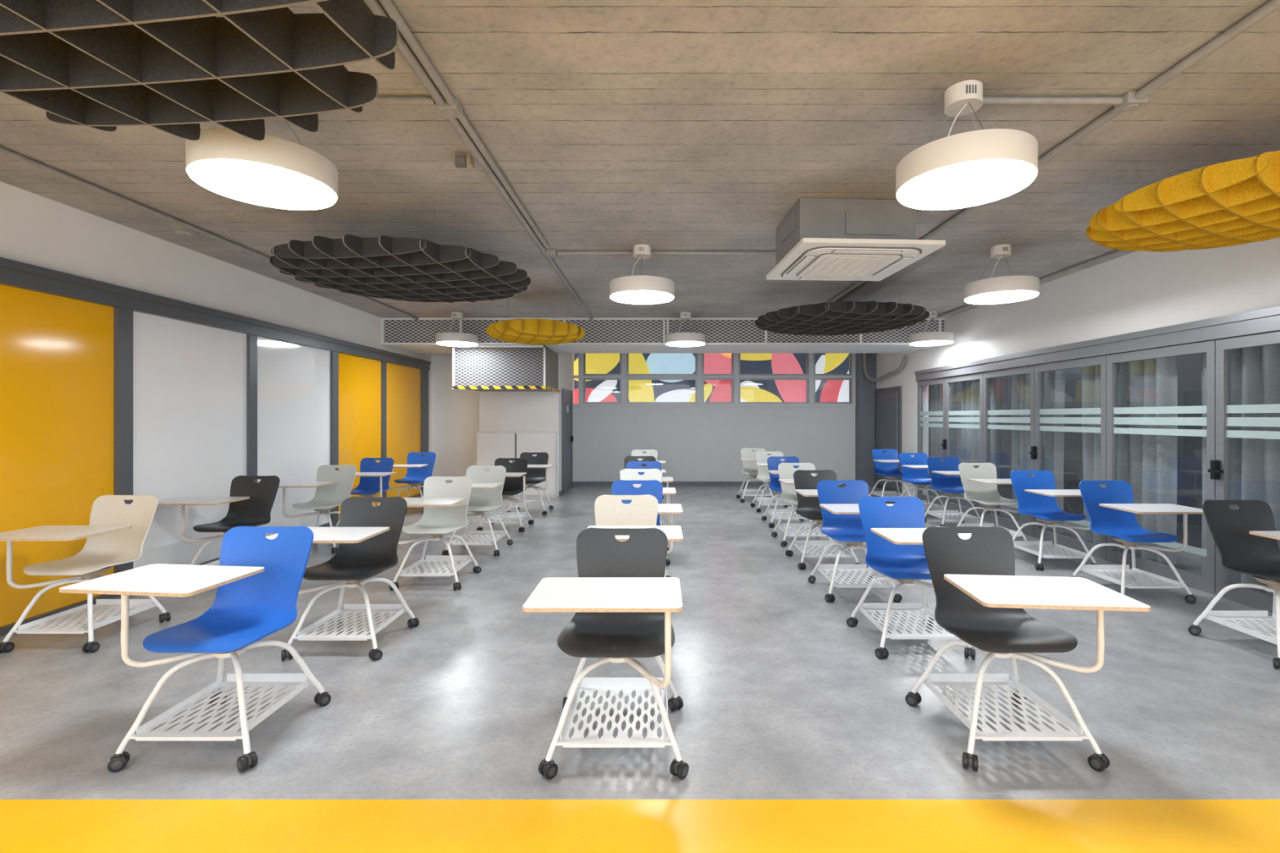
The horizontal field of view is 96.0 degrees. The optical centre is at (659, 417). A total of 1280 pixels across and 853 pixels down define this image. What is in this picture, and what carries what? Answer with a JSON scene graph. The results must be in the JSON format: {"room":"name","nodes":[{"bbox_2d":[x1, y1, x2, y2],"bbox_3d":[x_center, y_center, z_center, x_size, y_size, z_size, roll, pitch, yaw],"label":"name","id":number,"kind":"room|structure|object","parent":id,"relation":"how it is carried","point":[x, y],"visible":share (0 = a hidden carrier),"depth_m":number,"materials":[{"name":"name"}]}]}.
{"room":"classroom","nodes":[
{"label":"classroom","id":0,"kind":"room"},
{"bbox_2d":[0,181,431,452],"bbox_3d":[-4.675,-0.065,4.930,0.250,3.130,15.860,0,0,0],"label":"wall","id":1,"kind":"structure","parent":0,"point":[37,230],"depth_m":5.22,"materials":[{"name":"beige paint"}]},
{"bbox_2d":[113,306,133,573],"bbox_3d":[-4.565,0.265,4.880,0.090,2.370,0.140,0,0,0],"label":"column","id":2,"kind":"structure","parent":1,"relation":"attached to","point":[122,317],"depth_m":4.86,"materials":[{"name":"grey metal"}]},
{"bbox_2d":[0,493,423,636],"bbox_3d":[-4.560,1.475,4.150,0.100,0.050,14.300,0,0,0],"label":"trim","id":3,"kind":"structure","parent":1,"relation":"attached to","point":[5,629],"depth_m":4.42,"materials":[{"name":"grey metal"}]},
{"bbox_2d":[0,284,113,626],"bbox_3d":[-4.575,0.265,4.055,0.040,2.370,1.510,0,0,0],"label":"sliding panel","id":4,"kind":"object","parent":3,"relation":"on","point":[56,353],"visible":0.78,"depth_m":4.30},
{"bbox_2d":[133,311,246,568],"bbox_3d":[-4.575,0.265,5.655,0.040,2.370,1.410,0,0,0],"label":"sliding panel","id":5,"kind":"object","parent":3,"relation":"on","point":[189,379],"visible":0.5,"depth_m":5.53,"materials":[{"name":"glass"}]},
{"bbox_2d":[257,336,330,536],"bbox_3d":[-4.575,0.265,7.230,0.040,2.370,1.500,0,0,0],"label":"sliding panel","id":6,"kind":"object","parent":3,"relation":"on","point":[294,380],"visible":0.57,"depth_m":7.14,"materials":[{"name":"glass"}]},
{"bbox_2d":[338,352,381,519],"bbox_3d":[-4.575,0.265,8.775,0.040,2.370,1.310,0,0,0],"label":"sliding panel","id":7,"kind":"object","parent":3,"relation":"on","point":[359,377],"visible":0.57,"depth_m":8.73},
{"bbox_2d":[386,362,420,497],"bbox_3d":[-4.575,0.265,10.275,0.040,2.370,1.450,0,0,0],"label":"sliding panel","id":8,"kind":"object","parent":3,"relation":"on","point":[403,382],"visible":0.57,"depth_m":10.20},
{"bbox_2d":[0,257,431,370],"bbox_3d":[-4.545,-1.005,4.150,0.130,0.170,14.300,0,0,0],"label":"beam","id":9,"kind":"structure","parent":1,"relation":"attached to","point":[15,273],"depth_m":5.25,"materials":[{"name":"grey metal"}]},
{"bbox_2d":[246,333,257,526],"bbox_3d":[-4.565,0.265,6.420,0.090,2.370,0.120,0,0,0],"label":"trim","id":10,"kind":"structure","parent":1,"relation":"attached to","point":[251,340],"depth_m":6.39,"materials":[{"name":"grey metal"}]},
{"bbox_2d":[330,351,338,521],"bbox_3d":[-4.565,0.265,8.050,0.090,2.370,0.140,0,0,0],"label":"trim","id":11,"kind":"structure","parent":1,"relation":"attached to","point":[334,355],"depth_m":8.03,"materials":[{"name":"grey metal"}]},
{"bbox_2d":[381,360,386,497],"bbox_3d":[-4.565,0.265,9.490,0.090,2.370,0.120,0,0,0],"label":"trim","id":12,"kind":"structure","parent":1,"relation":"attached to","point":[384,364],"depth_m":9.46,"materials":[{"name":"grey metal"}]},
{"bbox_2d":[420,368,428,493],"bbox_3d":[-4.565,0.265,11.150,0.090,2.370,0.300,0,0,0],"label":"trim","id":13,"kind":"structure","parent":1,"relation":"attached to","point":[424,373],"depth_m":11.07,"materials":[{"name":"grey metal"}]},
{"bbox_2d":[431,353,479,483],"bbox_3d":[-3.975,-0.065,11.600,1.150,3.130,0.200,0,0,0],"label":"wall","id":14,"kind":"structure","parent":0,"point":[455,413],"depth_m":11.50,"materials":[{"name":"beige paint"}]},
{"bbox_2d":[479,353,573,496],"bbox_3d":[-2.650,-0.065,11.880,1.500,3.130,1.960,0,0,0],"label":"wall","id":15,"kind":"structure","parent":0,"point":[499,411],"depth_m":10.90,"materials":[{"name":"white paint"}]},
{"bbox_2d":[561,388,573,494],"bbox_3d":[-1.860,0.470,11.800,0.080,2.060,1.160,0,0,0],"label":"door","id":16,"kind":"structure","parent":15,"relation":"in","point":[566,395],"depth_m":11.71,"materials":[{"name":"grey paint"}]},
{"bbox_2d":[0,485,1279,852],"bbox_3d":[0.800,1.560,5.200,11.200,0.120,16.400,0,0,0],"label":"floor","id":17,"kind":"structure","parent":0,"point":[793,735],"depth_m":2.78,"materials":[{"name":"grey concrete"}]},
{"bbox_2d":[0,494,170,653],"bbox_3d":[-3.932,1.035,3.913,0.693,0.930,0.702,0,0,0],"label":"chair","id":18,"kind":"object","parent":17,"relation":"on","point":[116,533],"visible":0.93,"depth_m":3.96,"materials":[{"name":"beige plastic"}]},
{"bbox_2d":[59,525,331,772],"bbox_3d":[-2.176,1.035,2.730,0.920,0.930,0.628,0,0,0],"label":"chair","id":19,"kind":"object","parent":17,"relation":"on","point":[258,579],"visible":1,"depth_m":2.75,"materials":[{"name":"blue plastic"}]},
{"bbox_2d":[157,475,279,565],"bbox_3d":[-4.052,1.035,5.332,0.874,0.930,0.662,0,0,0],"label":"chair","id":20,"kind":"object","parent":17,"relation":"on","point":[251,502],"visible":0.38,"depth_m":5.52,"materials":[{"name":"grey plastic"}]},
{"bbox_2d":[278,464,356,553],"bbox_3d":[-3.962,1.035,6.601,0.853,0.930,0.658,0,0,0],"label":"chair","id":21,"kind":"object","parent":17,"relation":"on","point":[333,486],"visible":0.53,"depth_m":6.80,"materials":[{"name":"grey plastic"}]},
{"bbox_2d":[266,497,419,661],"bbox_3d":[-2.092,1.035,3.828,0.752,0.930,0.652,0,0,0],"label":"chair","id":22,"kind":"object","parent":17,"relation":"on","point":[367,536],"visible":0.85,"depth_m":3.94,"materials":[{"name":"grey plastic"}]},
{"bbox_2d":[333,457,396,527],"bbox_3d":[-3.927,1.035,7.798,0.711,0.930,0.732,0,0,0],"label":"chair","id":23,"kind":"object","parent":17,"relation":"on","point":[375,477],"visible":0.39,"depth_m":8.04,"materials":[{"name":"blue plastic"}]},
{"bbox_2d":[389,452,435,513],"bbox_3d":[-3.942,1.035,9.086,0.748,0.930,0.758,0,0,0],"label":"chair","id":24,"kind":"object","parent":17,"relation":"on","point":[420,468],"visible":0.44,"depth_m":9.35,"materials":[{"name":"blue plastic"}]},
{"bbox_2d":[377,475,481,590],"bbox_3d":[-2.072,1.035,5.268,0.713,0.930,0.653,0,0,0],"label":"chair","id":25,"kind":"object","parent":17,"relation":"on","point":[445,505],"visible":0.93,"depth_m":5.43,"materials":[{"name":"grey plastic"}]},
{"bbox_2d":[442,465,512,555],"bbox_3d":[-2.063,1.035,6.487,0.691,0.930,0.650,0,0,0],"label":"chair","id":26,"kind":"object","parent":17,"relation":"on","point":[486,495],"visible":0.84,"depth_m":6.68,"materials":[{"name":"grey plastic"}]},
{"bbox_2d":[476,457,533,532],"bbox_3d":[-2.092,1.035,7.748,0.672,0.930,0.732,0,0,0],"label":"chair","id":27,"kind":"object","parent":17,"relation":"on","point":[516,472],"visible":0.81,"depth_m":7.99,"materials":[{"name":"grey plastic"}]},
{"bbox_2d":[476,431,556,497],"bbox_3d":[-2.665,0.890,10.783,1.470,1.220,0.215,0,0,0],"label":"storage cabinet","id":28,"kind":"object","parent":17,"relation":"on","point":[491,446],"visible":0.48,"depth_m":10.70,"materials":[{"name":"white laminate"}]},
{"bbox_2d":[506,452,554,515],"bbox_3d":[-2.003,1.035,9.048,0.682,0.930,0.733,0,0,0],"label":"chair","id":29,"kind":"object","parent":17,"relation":"on","point":[537,466],"visible":0.79,"depth_m":9.29,"materials":[{"name":"grey plastic"}]},
{"bbox_2d":[522,528,688,779],"bbox_3d":[-0.209,1.035,2.628,0.667,0.930,0.732,0,0,0],"label":"chair","id":30,"kind":"object","parent":17,"relation":"on","point":[622,600],"visible":1,"depth_m":2.59,"materials":[{"name":"grey plastic"}]},
{"bbox_2d":[586,494,683,653],"bbox_3d":[-0.202,1.035,3.907,0.704,0.930,0.716,0,0,0],"label":"chair","id":31,"kind":"object","parent":17,"relation":"on","point":[610,511],"visible":0.12,"depth_m":4.20,"materials":[{"name":"beige plastic"}]},
{"bbox_2d":[611,480,682,577],"bbox_3d":[-0.163,1.035,4.908,0.703,0.930,0.713,0,0,0],"label":"chair","id":32,"kind":"object","parent":17,"relation":"on","point":[619,487],"visible":0.12,"depth_m":5.21,"materials":[{"name":"blue plastic"}]},
{"bbox_2d":[620,468,675,565],"bbox_3d":[-0.173,1.035,6.058,0.682,0.930,0.712,0,0,0],"label":"chair","id":33,"kind":"object","parent":17,"relation":"on","point":[626,473],"visible":0.1,"depth_m":6.36,"materials":[{"name":"grey plastic"}]},
{"bbox_2d":[626,461,673,524],"bbox_3d":[-0.173,1.035,7.158,0.682,0.930,0.712,0,0,0],"label":"chair","id":34,"kind":"object","parent":17,"relation":"on","point":[631,464],"visible":0.09,"depth_m":7.46,"materials":[{"name":"blue plastic"}]},
{"bbox_2d":[736,448,773,502],"bbox_3d":[1.762,1.035,10.358,0.672,0.930,0.713,0,0,0],"label":"chair","id":35,"kind":"object","parent":17,"relation":"on","point":[748,457],"visible":0.66,"depth_m":10.60,"materials":[{"name":"grey plastic"}]},
{"bbox_2d":[750,451,793,512],"bbox_3d":[1.863,1.035,9.307,0.671,0.930,0.710,0,0,0],"label":"chair","id":36,"kind":"object","parent":17,"relation":"on","point":[762,457],"visible":0.55,"depth_m":9.55,"materials":[{"name":"grey plastic"}]},
{"bbox_2d":[761,456,817,528],"bbox_3d":[1.822,1.035,8.058,0.673,0.930,0.712,0,0,0],"label":"chair","id":37,"kind":"object","parent":17,"relation":"on","point":[773,462],"visible":0.54,"depth_m":8.31,"materials":[{"name":"blue plastic"}]},
{"bbox_2d":[771,462,840,546],"bbox_3d":[1.742,1.035,6.908,0.673,0.930,0.713,0,0,0],"label":"chair","id":38,"kind":"object","parent":17,"relation":"on","point":[786,471],"visible":0.57,"depth_m":7.15,"materials":[{"name":"grey plastic"}]},
{"bbox_2d":[785,470,869,569],"bbox_3d":[1.702,1.035,5.907,0.672,0.930,0.711,0,0,0],"label":"chair","id":39,"kind":"object","parent":17,"relation":"on","point":[806,484],"visible":0.57,"depth_m":6.14,"materials":[{"name":"grey plastic"}]},
{"bbox_2d":[808,480,902,603],"bbox_3d":[1.683,1.035,4.907,0.671,0.930,0.711,0,0,0],"label":"chair","id":40,"kind":"object","parent":17,"relation":"on","point":[839,506],"visible":0.81,"depth_m":5.12,"materials":[{"name":"blue plastic"}]},
{"bbox_2d":[869,448,911,497],"bbox_3d":[4.083,1.035,10.071,0.676,0.930,0.684,0,0,0],"label":"chair","id":41,"kind":"object","parent":17,"relation":"on","point":[886,464],"visible":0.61,"depth_m":10.29,"materials":[{"name":"blue plastic"}]},
{"bbox_2d":[846,496,975,659],"bbox_3d":[1.702,1.035,3.818,0.713,0.930,0.713,0,0,0],"label":"chair","id":42,"kind":"object","parent":17,"relation":"on","point":[893,535],"visible":0.85,"depth_m":4.01,"materials":[{"name":"blue plastic"}]},
{"bbox_2d":[898,453,947,515],"bbox_3d":[4.088,1.035,8.921,0.681,0.930,0.681,0,0,0],"label":"chair","id":43,"kind":"object","parent":17,"relation":"on","point":[914,469],"visible":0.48,"depth_m":9.14,"materials":[{"name":"blue plastic"}]},
{"bbox_2d":[924,457,983,526],"bbox_3d":[4.092,1.035,7.943,0.673,0.930,0.681,0,0,0],"label":"chair","id":44,"kind":"object","parent":17,"relation":"on","point":[945,475],"visible":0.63,"depth_m":8.16,"materials":[{"name":"blue plastic"}]},
{"bbox_2d":[956,462,1027,541],"bbox_3d":[4.026,1.035,6.923,0.704,0.930,0.683,0,0,0],"label":"chair","id":45,"kind":"object","parent":17,"relation":"on","point":[980,484],"visible":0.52,"depth_m":7.14,"materials":[{"name":"grey plastic"}]},
{"bbox_2d":[905,525,1150,772],"bbox_3d":[1.634,1.035,2.656,0.698,0.930,0.777,0,0,0],"label":"chair","id":46,"kind":"object","parent":17,"relation":"on","point":[980,599],"visible":1,"depth_m":2.67,"materials":[{"name":"grey plastic"}]},
{"bbox_2d":[1009,470,1098,570],"bbox_3d":[4.053,1.035,5.893,0.731,0.930,0.683,0,0,0],"label":"chair","id":47,"kind":"object","parent":17,"relation":"on","point":[1036,495],"visible":0.8,"depth_m":6.07,"materials":[{"name":"blue plastic"}]},
{"bbox_2d":[1070,480,1204,603],"bbox_3d":[4.072,1.035,4.903,0.733,0.930,0.682,0,0,0],"label":"chair","id":48,"kind":"object","parent":17,"relation":"on","point":[1111,509],"visible":0.89,"depth_m":5.01,"materials":[{"name":"blue plastic"}]},
{"bbox_2d":[1188,499,1279,669],"bbox_3d":[4.082,1.035,3.688,0.852,0.930,0.653,0,0,0],"label":"chair","id":49,"kind":"object","parent":17,"relation":"on","point":[1245,537],"visible":1,"depth_m":3.91,"materials":[{"name":"grey plastic"}]},
{"bbox_2d":[0,0,1279,317],"bbox_3d":[0.800,-1.730,5.200,11.200,0.200,16.400,0,0,0],"label":"ceiling","id":50,"kind":"structure","parent":0,"point":[615,125],"depth_m":3.28,"materials":[{"name":"concrete"}]},
{"bbox_2d":[169,225,199,237],"bbox_3d":[-4.120,-1.603,5.000,0.200,0.055,0.200,0,0,0],"label":"smoke detector","id":51,"kind":"object","parent":50,"relation":"attached to","point":[181,231],"visible":0.94,"depth_m":4.95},
{"bbox_2d":[0,0,398,140],"bbox_3d":[-1.860,-1.381,1.390,2.239,0.492,2.239,0,0,6],"label":"acoustic baffle","id":52,"kind":"object","parent":50,"relation":"hanging from","point":[172,67],"visible":1,"depth_m":1.93,"materials":[{"name":"fabric"}]},
{"bbox_2d":[0,146,418,319],"bbox_3d":[-3.950,-1.604,3.210,0.038,0.038,12.420,0,0,0],"label":"conduit","id":53,"kind":"object","parent":50,"relation":"attached to","point":[4,151],"visible":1,"depth_m":4.30,"materials":[{"name":"metal"}]},
{"bbox_2d":[185,120,337,209],"bbox_3d":[-1.950,-1.383,2.860,0.620,0.489,0.620,0,0,0],"label":"pendant lamp","id":54,"kind":"object","parent":50,"relation":"hanging from","point":[271,171],"visible":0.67,"depth_m":2.71,"materials":[{"name":"metal"}]},
{"bbox_2d":[187,159,336,209],"bbox_3d":[-1.950,-1.143,2.860,0.604,0.010,0.604,0,0,0],"label":"diffuser","id":55,"kind":"object","parent":54,"relation":"attached to","point":[262,182],"depth_m":2.80,"materials":[{"name":"plastic"}]},
{"bbox_2d":[268,207,531,302],"bbox_3d":[-2.180,-1.389,5.050,2.047,0.477,2.047,0,0,8],"label":"acoustic baffle","id":56,"kind":"object","parent":50,"relation":"hanging from","point":[382,267],"visible":1,"depth_m":4.66,"materials":[{"name":"fabric"}]},
{"bbox_2d":[366,97,435,105],"bbox_3d":[-1.490,-1.604,2.920,0.700,0.036,0.036,0,0,0],"label":"conduit","id":57,"kind":"object","parent":50,"relation":"attached to","point":[380,100],"visible":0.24,"depth_m":2.91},
{"bbox_2d":[437,97,462,118],"bbox_3d":[-1.080,-1.596,2.980,0.100,0.066,0.100,0,0,0],"label":"junction box","id":58,"kind":"object","parent":50,"relation":"attached to","point":[454,111],"visible":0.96,"depth_m":2.95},
{"bbox_2d":[435,311,478,346],"bbox_3d":[-3.150,-1.383,8.980,0.620,0.489,0.620,0,0,0],"label":"pendant lamp","id":59,"kind":"object","parent":50,"relation":"hanging from","point":[447,339],"visible":1,"depth_m":8.78,"materials":[{"name":"metal"}]},
{"bbox_2d":[378,0,548,248],"bbox_3d":[-1.055,-1.604,1.200,0.040,0.040,8.400,0,0,0],"label":"conduit","id":60,"kind":"object","parent":50,"relation":"attached to","point":[388,5],"visible":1,"depth_m":2.83,"materials":[{"name":"metal"}]},
{"bbox_2d":[453,153,474,168],"bbox_3d":[-1.220,-1.585,3.585,0.100,0.090,0.120,0,0,0],"label":"sensor","id":61,"kind":"object","parent":50,"relation":"attached to","point":[461,161],"visible":1,"depth_m":3.56,"materials":[{"name":"beige plastic"}]},
{"bbox_2d":[363,0,592,320],"bbox_3d":[-1.110,-1.604,3.210,0.048,0.048,12.420,0,0,0],"label":"conduit","id":62,"kind":"object","parent":50,"relation":"attached to","point":[375,6],"visible":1,"depth_m":3.26,"materials":[{"name":"metal"}]},
{"bbox_2d":[485,297,584,344],"bbox_3d":[-1.620,-1.304,7.600,1.266,0.646,1.266,0,0,-25],"label":"acoustic baffle","id":63,"kind":"object","parent":50,"relation":"hanging from","point":[524,331],"visible":0.98,"depth_m":7.25,"materials":[{"name":"yellow fabric"}]},
{"bbox_2d":[609,244,674,304],"bbox_3d":[-0.163,-1.383,5.500,0.620,0.489,0.620,0,0,0],"label":"pendant lamp","id":64,"kind":"object","parent":50,"relation":"hanging from","point":[641,289],"visible":1,"depth_m":5.33,"materials":[{"name":"metal"}]},
{"bbox_2d":[610,290,673,304],"bbox_3d":[-0.163,-1.143,5.500,0.604,0.010,0.604,0,0,0],"label":"diffuser","id":65,"kind":"object","parent":64,"relation":"attached to","point":[637,297],"depth_m":5.44,"materials":[{"name":"plastic"}]},
{"bbox_2d":[381,317,945,353],"bbox_3d":[0.065,-1.410,10.062,9.230,0.440,1.275,0,0,0],"label":"cable tray","id":66,"kind":"object","parent":50,"relation":"hanging from","point":[602,335],"visible":0.78,"depth_m":9.46,"materials":[{"name":"metal"}]},
{"bbox_2d":[452,345,559,392],"bbox_3d":[-2.639,-0.825,10.191,1.542,0.720,1.407,0,0,0],"label":"box","id":67,"kind":"object","parent":66,"relation":"attached to","point":[478,367],"visible":0.93,"depth_m":9.52,"materials":[{"name":"metal"}]},
{"bbox_2d":[557,251,776,254],"bbox_3d":[0.245,-1.604,5.620,2.470,0.034,0.034,0,0,0],"label":"conduit","id":68,"kind":"object","parent":50,"relation":"attached to","point":[558,252],"visible":0.57,"depth_m":5.61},
{"bbox_2d":[665,311,705,346],"bbox_3d":[0.410,-1.383,8.980,0.620,0.489,0.620,0,0,0],"label":"pendant lamp","id":69,"kind":"object","parent":50,"relation":"hanging from","point":[678,339],"visible":1,"depth_m":8.78,"materials":[{"name":"metal"}]},
{"bbox_2d":[755,301,929,335],"bbox_3d":[2.240,-1.371,7.200,2.047,0.512,2.047,0,0,-12],"label":"acoustic baffle","id":70,"kind":"object","parent":50,"relation":"hanging from","point":[838,317],"visible":1,"depth_m":6.75,"materials":[{"name":"fabric"}]},
{"bbox_2d":[766,197,946,280],"bbox_3d":[1.470,-1.400,4.530,1.020,0.452,1.080,0,0,-3],"label":"air conditioner","id":71,"kind":"object","parent":50,"relation":"attached to","point":[828,239],"visible":0.98,"depth_m":4.29,"materials":[{"name":"white plastic"}]},
{"bbox_2d":[804,257,893,276],"bbox_3d":[1.470,-1.177,4.530,0.500,0.007,0.560,0,0,-3],"label":"grille","id":72,"kind":"object","parent":71,"relation":"attached to","point":[826,266],"depth_m":4.50,"materials":[{"name":"white plastic"}]},
{"bbox_2d":[834,248,938,302],"bbox_3d":[2.560,-1.583,7.400,0.220,0.086,3.800,0,0,0],"label":"duct","id":73,"kind":"object","parent":50,"relation":"attached to","point":[867,288],"visible":0.36,"depth_m":6.68,"materials":[{"name":"metal"}]},
{"bbox_2d":[909,311,953,346],"bbox_3d":[4.200,-1.383,8.900,0.620,0.489,0.620,0,0,0],"label":"pendant lamp","id":74,"kind":"object","parent":50,"relation":"hanging from","point":[932,338],"visible":0.97,"depth_m":8.71,"materials":[{"name":"metal"}]},
{"bbox_2d":[909,340,952,346],"bbox_3d":[4.200,-1.143,8.900,0.604,0.010,0.604,0,0,0],"label":"diffuser","id":75,"kind":"object","parent":74,"relation":"attached to","point":[915,343],"depth_m":8.86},
{"bbox_2d":[895,79,1038,209],"bbox_3d":[1.510,-1.383,2.860,0.620,0.489,0.620,0,0,0],"label":"pendant lamp","id":76,"kind":"object","parent":50,"relation":"hanging from","point":[971,168],"visible":1,"depth_m":2.73,"materials":[{"name":"metal"}]},
{"bbox_2d":[897,159,1035,209],"bbox_3d":[1.510,-1.143,2.860,0.604,0.010,0.604,0,0,0],"label":"diffuser","id":77,"kind":"object","parent":76,"relation":"attached to","point":[954,184],"depth_m":2.80,"materials":[{"name":"plastic"}]},
{"bbox_2d":[964,244,1039,304],"bbox_3d":[3.260,-1.383,5.500,0.620,0.489,0.620,0,0,0],"label":"pendant lamp","id":78,"kind":"object","parent":50,"relation":"hanging from","point":[1004,289],"visible":1,"depth_m":5.36,"materials":[{"name":"metal"}]},
{"bbox_2d":[964,290,1038,304],"bbox_3d":[3.260,-1.143,5.500,0.604,0.010,0.604,0,0,0],"label":"diffuser","id":79,"kind":"object","parent":78,"relation":"attached to","point":[981,297],"depth_m":5.44,"materials":[{"name":"plastic"}]},
{"bbox_2d":[930,249,1125,319],"bbox_3d":[4.450,-1.604,3.210,0.036,0.036,12.420,0,0,0],"label":"conduit","id":80,"kind":"object","parent":50,"relation":"attached to","point":[1117,251],"visible":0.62,"depth_m":6.23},
{"bbox_2d":[982,97,1123,105],"bbox_3d":[1.975,-1.604,2.920,0.730,0.036,0.036,0,0,0],"label":"conduit","id":81,"kind":"object","parent":50,"relation":"attached to","point":[986,100],"visible":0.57,"depth_m":2.90,"materials":[{"name":"metal"}]},
{"bbox_2d":[827,0,1279,302],"bbox_3d":[2.390,-1.604,3.210,0.046,0.046,12.420,0,0,0],"label":"conduit","id":82,"kind":"object","parent":50,"relation":"attached to","point":[1271,6],"visible":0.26,"depth_m":2.73,"materials":[{"name":"metal"}]},
{"bbox_2d":[1113,90,1148,111],"bbox_3d":[2.390,-1.596,2.920,0.100,0.066,0.100,0,0,0],"label":"junction box","id":83,"kind":"object","parent":50,"relation":"attached to","point":[1130,104],"visible":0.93,"depth_m":2.89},
{"bbox_2d":[1085,150,1279,251],"bbox_3d":[3.430,-1.359,3.380,1.468,0.536,1.468,0,0,-25],"label":"acoustic baffle","id":84,"kind":"object","parent":50,"relation":"hanging from","point":[1233,202],"visible":1,"depth_m":3.26,"materials":[{"name":"yellow fabric"}]},
{"bbox_3d":[5.000,-1.275,6.750,0.040,0.710,8.500,0,0,0],"label":"rail","id":85,"kind":"object","parent":50,"relation":"hanging from","visible":0},
{"bbox_2d":[928,382,957,502],"bbox_3d":[5.000,0.270,10.325,0.139,2.340,1.150,0,0,0],"label":"curtain","id":86,"kind":"object","parent":85,"relation":"hanging from","point":[935,391],"visible":0.28,"depth_m":10.29,"materials":[{"name":"grey fabric"}]},
{"bbox_2d":[960,377,1001,515],"bbox_3d":[5.000,0.270,8.950,0.139,2.340,1.000,0,0,0],"label":"curtain","id":87,"kind":"object","parent":85,"relation":"hanging from","point":[970,437],"visible":0.32,"depth_m":9.07,"materials":[{"name":"grey fabric"}]},
{"bbox_2d":[1011,368,1065,533],"bbox_3d":[5.000,0.270,7.625,0.139,2.340,0.950,0,0,0],"label":"curtain","id":88,"kind":"object","parent":85,"relation":"hanging from","point":[1054,381],"visible":0.38,"depth_m":7.38,"materials":[{"name":"grey fabric"}]},
{"bbox_2d":[1081,355,1177,564],"bbox_3d":[5.001,0.270,6.185,0.138,2.340,1.130,0,0,0],"label":"curtain","id":89,"kind":"object","parent":85,"relation":"hanging from","point":[1147,462],"visible":0.48,"depth_m":5.88,"materials":[{"name":"grey fabric"}]},
{"bbox_2d":[1200,343,1279,594],"bbox_3d":[5.000,0.270,4.800,0.138,2.340,1.100,0,0,0],"label":"curtain","id":90,"kind":"object","parent":85,"relation":"hanging from","point":[1255,371],"visible":0.36,"depth_m":4.84,"materials":[{"name":"grey fabric"}]},
{"bbox_2d":[573,353,855,407],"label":"window","id":91,"kind":"structure","parent":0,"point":[596,390],"depth_m":13.20,"materials":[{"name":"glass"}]},
{"bbox_2d":[573,407,855,481],"bbox_3d":[1.490,0.640,12.760,6.780,1.720,0.200,0,0,0],"label":"wall","id":92,"kind":"structure","parent":0,"point":[695,444],"depth_m":12.66,"materials":[{"name":"grey paint"}]},
{"bbox_2d":[573,481,845,485],"bbox_3d":[1.205,1.455,12.650,6.210,0.090,0.020,0,0,0],"label":"baseboard","id":93,"kind":"structure","parent":92,"relation":"attached to","point":[575,483],"depth_m":12.64,"materials":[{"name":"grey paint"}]},
{"bbox_2d":[855,353,876,486],"bbox_3d":[4.495,-0.065,12.560,0.370,3.130,0.300,0,0,0],"label":"pillar","id":94,"kind":"structure","parent":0,"point":[865,388],"depth_m":12.41,"materials":[{"name":"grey paint"}]},
{"bbox_2d":[862,353,906,381],"bbox_3d":[4.532,-1.171,11.593,0.122,0.860,1.679,0,0,-7],"label":"pipe","id":95,"kind":"object","parent":94,"relation":"attached to","point":[904,359],"visible":0.94,"depth_m":11.71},
{"bbox_2d":[876,237,1279,497],"bbox_3d":[4.780,-0.065,4.930,0.200,3.130,15.860,0,0,0],"label":"wall","id":96,"kind":"structure","parent":0,"point":[1138,291],"depth_m":6.04,"materials":[{"name":"white paint"}]},
{"bbox_2d":[875,386,902,494],"bbox_3d":[4.650,0.450,11.725,0.060,2.100,1.250,0,0,0],"label":"door","id":97,"kind":"structure","parent":96,"relation":"in","point":[888,400],"depth_m":11.56,"materials":[{"name":"grey metal"}]},
{"bbox_2d":[917,377,945,506],"bbox_3d":[4.710,0.415,9.935,0.060,2.130,1.002,0,0,0],"label":"door","id":98,"kind":"structure","parent":96,"relation":"in","point":[922,496],"depth_m":10.05,"materials":[{"name":"silver metal"}]},
{"bbox_2d":[941,372,982,517],"bbox_3d":[4.673,0.415,8.880,0.135,2.130,1.092,0,0,0],"label":"door","id":99,"kind":"structure","parent":96,"relation":"in","point":[946,444],"depth_m":8.96,"materials":[{"name":"silver metal"}]},
{"bbox_2d":[982,364,1034,535],"bbox_3d":[4.710,0.415,7.760,0.060,2.130,1.132,0,0,0],"label":"door","id":100,"kind":"structure","parent":96,"relation":"in","point":[1029,529],"depth_m":7.79,"materials":[{"name":"silver metal"}]},
{"bbox_2d":[1029,355,1106,558],"bbox_3d":[4.673,0.415,6.610,0.135,2.130,1.152,0,0,0],"label":"door","id":101,"kind":"structure","parent":96,"relation":"in","point":[1037,451],"depth_m":6.58,"materials":[{"name":"silver metal"}]},
{"bbox_2d":[914,306,1279,381],"bbox_3d":[4.725,-0.743,3.720,0.190,0.175,13.440,0,0,0],"label":"beam","id":102,"kind":"structure","parent":96,"relation":"attached to","point":[1265,320],"depth_m":5.64,"materials":[{"name":"silver metal"}]},
{"bbox_2d":[926,502,1272,613],"bbox_3d":[4.750,1.490,3.720,0.140,0.020,13.440,0,0,0],"label":"trim","id":103,"kind":"structure","parent":96,"relation":"attached to","point":[1093,555],"depth_m":5.08,"materials":[{"name":"silver metal"}]},
{"bbox_2d":[1106,340,1215,592],"bbox_3d":[4.710,0.415,5.440,0.060,2.130,1.172,0,0,0],"label":"door","id":104,"kind":"structure","parent":96,"relation":"in","point":[1207,583],"depth_m":5.29,"materials":[{"name":"silver metal"}]},
{"bbox_2d":[1208,331,1279,611],"bbox_3d":[4.673,0.415,4.275,0.135,2.130,1.142,0,0,0],"label":"door","id":105,"kind":"structure","parent":96,"relation":"in","point":[1220,468],"depth_m":4.77,"materials":[{"name":"silver metal"}]},
{"bbox_2d":[956,353,1201,548],"bbox_3d":[6.300,-0.065,5.100,0.200,3.130,16.200,0,0,0],"label":"wall","id":106,"kind":"structure","parent":0,"point":[1189,370],"depth_m":6.89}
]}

